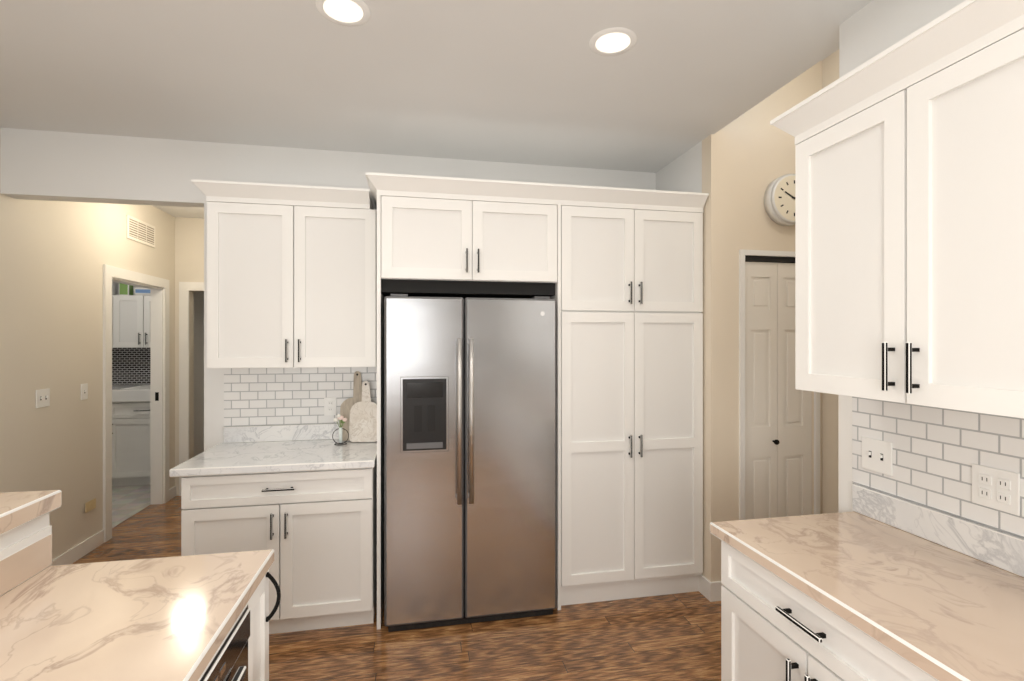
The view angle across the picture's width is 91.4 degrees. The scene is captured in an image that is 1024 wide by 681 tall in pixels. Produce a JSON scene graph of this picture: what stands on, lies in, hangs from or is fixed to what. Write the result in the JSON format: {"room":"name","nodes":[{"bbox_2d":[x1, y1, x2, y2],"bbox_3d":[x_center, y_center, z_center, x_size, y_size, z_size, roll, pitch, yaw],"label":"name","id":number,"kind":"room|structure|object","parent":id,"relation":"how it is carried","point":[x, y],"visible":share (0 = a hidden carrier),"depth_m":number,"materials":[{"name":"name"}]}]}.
{"room":"kitchen","nodes":[
{"label":"kitchen","id":0,"kind":"room"},
{"bbox_2d":[0,128,174,559],"bbox_3d":[-2.579,0.160,0.691,0.100,2.780,8.940,0,0,-11],"label":"wall","id":1,"kind":"structure","parent":0,"point":[55,256],"depth_m":3.40,"materials":[{"name":"beige paint"}]},
{"bbox_2d":[36,388,49,407],"bbox_3d":[-3.010,0.370,3.215,0.016,0.115,0.118,0,0,-11],"label":"light switch","id":2,"kind":"object","parent":1,"relation":"attached to","point":[42,397],"visible":1,"depth_m":3.21,"materials":[{"name":"white plastic"}]},
{"bbox_2d":[81,383,87,399],"bbox_3d":[-3.088,0.370,3.617,0.016,0.115,0.072,0,0,-11],"label":"light switch","id":3,"kind":"object","parent":1,"relation":"attached to","point":[84,391],"visible":1,"depth_m":3.61,"materials":[{"name":"white plastic"}]},
{"bbox_2d":[85,498,95,512],"bbox_3d":[-3.089,1.210,3.668,0.008,0.072,0.115,0,0,-11],"label":"outlet","id":4,"kind":"object","parent":1,"relation":"attached to","point":[90,505],"visible":1,"depth_m":3.66,"materials":[{"name":"beige plastic"}]},
{"bbox_2d":[126,215,154,247],"bbox_3d":[-3.235,-0.948,4.368,0.014,0.195,0.450,0,0,-11],"label":"air vent","id":5,"kind":"object","parent":1,"relation":"in","point":[139,231],"visible":1,"depth_m":4.34,"materials":[{"name":"white metal"}]},
{"bbox_2d":[50,249,853,601],"bbox_3d":[-0.199,0.400,1.153,4.950,2.300,8.740,0,0,-11],"label":"door trim","id":6,"kind":"structure","parent":1,"relation":"attached to","point":[162,491],"depth_m":3.89,"materials":[{"name":"white wood"}]},
{"bbox_2d":[112,485,149,527],"bbox_3d":[-4.270,1.548,4.544,1.750,0.004,2.550,0,0,-11],"label":"tile floor","id":7,"kind":"structure","parent":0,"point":[129,501],"depth_m":4.80,"materials":[{"name":"beige tile"}]},
{"bbox_2d":[112,385,149,485],"bbox_3d":[-4.222,0.966,5.524,1.240,1.168,0.634,0,0,-11],"label":"laundry cabinet","id":8,"kind":"object","parent":7,"relation":"on","point":[130,434],"visible":0.12,"depth_m":5.28,"materials":[{"name":"white wood"}]},
{"bbox_2d":[115,282,149,384],"bbox_3d":[-4.513,0.330,5.846,1.730,2.440,0.100,0,0,-11],"label":"wall","id":9,"kind":"structure","parent":0,"point":[116,288],"depth_m":5.78,"materials":[{"name":"grey paint"}]},
{"bbox_2d":[112,348,149,384],"bbox_3d":[-4.272,0.295,5.838,1.240,0.430,0.007,0,0,-11],"label":"backsplash","id":10,"kind":"structure","parent":9,"relation":"attached to","point":[130,365],"depth_m":5.80,"materials":[{"name":"tile"}]},
{"bbox_2d":[112,282,149,347],"bbox_3d":[-4.404,-0.295,5.626,1.200,0.750,0.364,0,0,-11],"label":"upper cabinet","id":11,"kind":"object","parent":9,"relation":"attached to","point":[130,320],"visible":0.29,"depth_m":5.53,"materials":[{"name":"white wood"}]},
{"bbox_2d":[175,217,203,495],"bbox_3d":[-2.789,0.160,5.152,1.190,2.780,0.100,0,0,-11],"label":"wall","id":12,"kind":"structure","parent":0,"point":[189,249],"depth_m":5.01,"materials":[{"name":"beige paint"}]},
{"bbox_2d":[194,292,203,456],"bbox_3d":[-2.973,0.160,5.860,1.600,2.780,1.360,0,0,-11],"label":"wall","id":13,"kind":"structure","parent":0,"point":[198,372],"depth_m":5.53,"materials":[{"name":"grey paint"}]},
{"bbox_2d":[1,128,655,450],"bbox_3d":[-0.962,0.160,3.338,4.085,2.780,0.120,0,0,-11],"label":"wall","id":14,"kind":"structure","parent":0,"point":[63,166],"depth_m":3.09,"materials":[{"name":"grey paint"}]},
{"bbox_2d":[191,179,376,368],"bbox_3d":[-1.311,-0.362,3.011,0.973,1.040,0.379,0,0,-11],"label":"upper cabinet","id":15,"kind":"object","parent":14,"relation":"attached to","point":[291,276],"visible":1,"depth_m":2.88,"materials":[{"name":"white wood"}]},
{"bbox_2d":[224,367,376,425],"bbox_3d":[-1.321,0.345,3.203,0.960,0.375,0.007,0,0,-11],"label":"backsplash","id":16,"kind":"structure","parent":14,"relation":"attached to","point":[266,396],"depth_m":3.18,"materials":[{"name":"tile"}]},
{"bbox_2d":[324,397,335,414],"bbox_3d":[-1.172,0.425,3.224,0.075,0.115,0.009,0,0,-11],"label":"electrical outlet","id":17,"kind":"object","parent":16,"relation":"attached to","point":[329,405],"visible":1,"depth_m":3.22,"materials":[{"name":"white plastic"}]},
{"bbox_2d":[377,188,560,295],"bbox_3d":[-0.281,-0.571,3.085,0.987,0.473,0.625,0,0,-11],"label":"upper cabinet","id":18,"kind":"object","parent":14,"relation":"attached to","point":[429,239],"depth_m":2.78,"materials":[{"name":"white wood"}]},
{"bbox_2d":[72,496,720,680],"bbox_3d":[-0.991,1.580,1.692,7.300,0.060,10.300,0,0,-11],"label":"floor","id":19,"kind":"structure","parent":0,"point":[673,637],"depth_m":2.56,"materials":[{"name":"brown wood"}]},
{"bbox_2d":[0,582,263,680],"bbox_3d":[-0.918,1.113,0.954,0.582,0.874,0.716,0,0,-11],"label":"base cabinet","id":20,"kind":"object","parent":19,"relation":"on","point":[205,617],"depth_m":1.11,"materials":[{"name":"white stone"}]},
{"bbox_2d":[4,558,275,680],"bbox_3d":[-0.996,1.113,1.358,0.582,0.874,0.203,0,0,-11],"label":"base cabinet","id":21,"kind":"object","parent":19,"relation":"on","point":[240,569],"depth_m":1.35,"materials":[{"name":"white stone"}]},
{"bbox_2d":[169,423,376,633],"bbox_3d":[-1.272,1.043,2.876,0.980,1.014,0.660,0,0,-11],"label":"base cabinet","id":22,"kind":"object","parent":19,"relation":"on","point":[300,500],"visible":0.81,"depth_m":2.63,"materials":[{"name":"white wood"}]},
{"bbox_2d":[332,414,348,444],"bbox_3d":[-1.047,0.541,3.056,0.098,0.186,0.067,0,0,-11],"label":"vase","id":23,"kind":"object","parent":22,"relation":"on","point":[341,419],"visible":0.98,"depth_m":3.05,"materials":[{"name":"clear glass"}]},
{"bbox_2d":[340,371,361,440],"bbox_3d":[-0.995,0.416,3.203,0.200,0.435,0.102,0,0,-11],"label":"cutting board","id":24,"kind":"object","parent":22,"relation":"on","point":[347,405],"visible":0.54,"depth_m":3.19,"materials":[{"name":"grey wood"}]},
{"bbox_2d":[349,381,376,441],"bbox_3d":[-0.924,0.444,3.146,0.185,0.378,0.075,0,0,-5],"label":"cutting board","id":25,"kind":"object","parent":22,"relation":"on","point":[363,422],"visible":0.83,"depth_m":3.13,"materials":[{"name":"stone"}]},
{"bbox_2d":[384,294,555,631],"bbox_3d":[-0.266,0.648,3.015,0.944,1.796,0.720,0,0,-11],"label":"refrigerator","id":26,"kind":"object","parent":19,"relation":"on","point":[469,460],"visible":1,"depth_m":2.72,"materials":[{"name":"grey metal"}]},
{"bbox_2d":[529,196,704,609],"bbox_3d":[0.655,0.371,3.267,0.920,2.358,0.625,0,0,-11],"label":"tall cabinet","id":27,"kind":"object","parent":19,"relation":"on","point":[616,273],"depth_m":2.96,"materials":[{"name":"white wood"}]},
{"bbox_2d":[714,516,1023,680],"bbox_3d":[1.089,1.113,1.382,0.575,0.874,0.842,0,0,-11],"label":"base cabinet","id":28,"kind":"object","parent":19,"relation":"on","point":[874,585],"depth_m":1.36,"materials":[{"name":"white stone"}]},
{"bbox_2d":[914,640,1023,680],"bbox_3d":[1.232,1.113,0.647,0.575,0.874,0.904,0,0,-11],"label":"base cabinet","id":29,"kind":"object","parent":19,"relation":"on","point":[995,662],"depth_m":0.99,"materials":[{"name":"white stone"}]},
{"bbox_2d":[0,0,871,217],"bbox_3d":[-0.567,-1.260,1.082,4.200,0.060,8.940,0,0,-11],"label":"ceiling","id":30,"kind":"structure","parent":0,"point":[538,82],"depth_m":2.29,"materials":[{"name":"paint"}]},
{"bbox_2d":[315,0,369,25],"bbox_3d":[-0.625,-1.226,1.855,0.193,0.006,0.193,0,0,40],"label":"recessed light","id":31,"kind":"object","parent":30,"relation":"in","point":[342,12],"depth_m":1.86,"materials":[{"name":"white"}]},
{"bbox_2d":[589,27,636,55],"bbox_3d":[0.415,-1.226,2.057,0.193,0.006,0.193,0,0,40],"label":"recessed light","id":32,"kind":"object","parent":30,"relation":"in","point":[613,41],"depth_m":2.05,"materials":[{"name":"white plastic"}]},
{"bbox_2d":[656,145,695,191],"bbox_3d":[1.170,-0.100,3.391,0.120,3.300,0.570,0,0,-11],"label":"wall","id":33,"kind":"structure","parent":0,"point":[680,174],"depth_m":3.33,"materials":[{"name":"grey paint"}]},
{"bbox_2d":[696,61,821,581],"bbox_3d":[1.603,-0.100,3.113,0.865,3.300,0.100,0,0,-11],"label":"wall","id":34,"kind":"structure","parent":0,"point":[735,168],"depth_m":3.01,"materials":[{"name":"beige paint"}]},
{"bbox_2d":[745,262,811,519],"bbox_3d":[1.640,0.529,3.078,0.486,2.018,0.078,0,0,-11],"label":"closet door","id":35,"kind":"structure","parent":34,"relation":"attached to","point":[778,444],"depth_m":3.08,"materials":[{"name":"white paint"}]},
{"bbox_2d":[764,174,794,225],"bbox_3d":[1.691,-0.855,3.042,0.304,0.304,0.071,0,0,-11],"label":"wall clock","id":36,"kind":"object","parent":34,"relation":"attached to","point":[774,214],"visible":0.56,"depth_m":3.01,"materials":[{"name":"white plastic"}]},
{"bbox_2d":[774,176,794,220],"bbox_3d":[1.698,-0.855,3.003,0.272,0.272,0.007,0,0,-11],"label":"clock dial","id":37,"kind":"object","parent":36,"relation":"attached to","point":[784,197],"visible":0.58,"depth_m":3.00,"materials":[{"name":"white paper"}]},
{"bbox_2d":[822,49,838,513],"bbox_3d":[2.159,-0.100,2.253,0.100,3.300,1.800,0,0,-11],"label":"wall","id":38,"kind":"structure","parent":0,"point":[830,410],"depth_m":3.05,"materials":[{"name":"beige paint"}]},
{"bbox_2d":[839,0,1023,537],"bbox_3d":[1.824,-0.100,-0.476,0.150,3.300,4.970,0,0,-11],"label":"wall","id":39,"kind":"structure","parent":0,"point":[871,29],"depth_m":1.77,"materials":[{"name":"grey paint"}]},
{"bbox_2d":[786,4,1023,417],"bbox_3d":[1.225,-0.268,1.347,0.326,0.880,0.862,0,0,-11],"label":"upper cabinet","id":40,"kind":"object","parent":39,"relation":"attached to","point":[909,219],"depth_m":1.30,"materials":[{"name":"white wood"}]},
{"bbox_2d":[852,397,1023,536],"bbox_3d":[1.629,0.352,0.116,0.007,0.361,3.605,0,0,-11],"label":"backsplash","id":41,"kind":"structure","parent":39,"relation":"attached to","point":[938,452],"depth_m":1.57,"materials":[{"name":"tile"}]},
{"bbox_2d":[862,436,892,475],"bbox_3d":[1.294,0.410,1.780,0.016,0.115,0.118,0,0,-11],"label":"light switch","id":42,"kind":"object","parent":41,"relation":"attached to","point":[877,455],"visible":1,"depth_m":1.77,"materials":[{"name":"white plastic"}]},
{"bbox_2d":[972,464,1019,515],"bbox_3d":[1.368,0.420,1.417,0.009,0.115,0.118,0,0,-11],"label":"electrical outlet","id":43,"kind":"object","parent":41,"relation":"attached to","point":[995,488],"visible":1,"depth_m":1.41,"materials":[{"name":"white plastic"}]}
]}

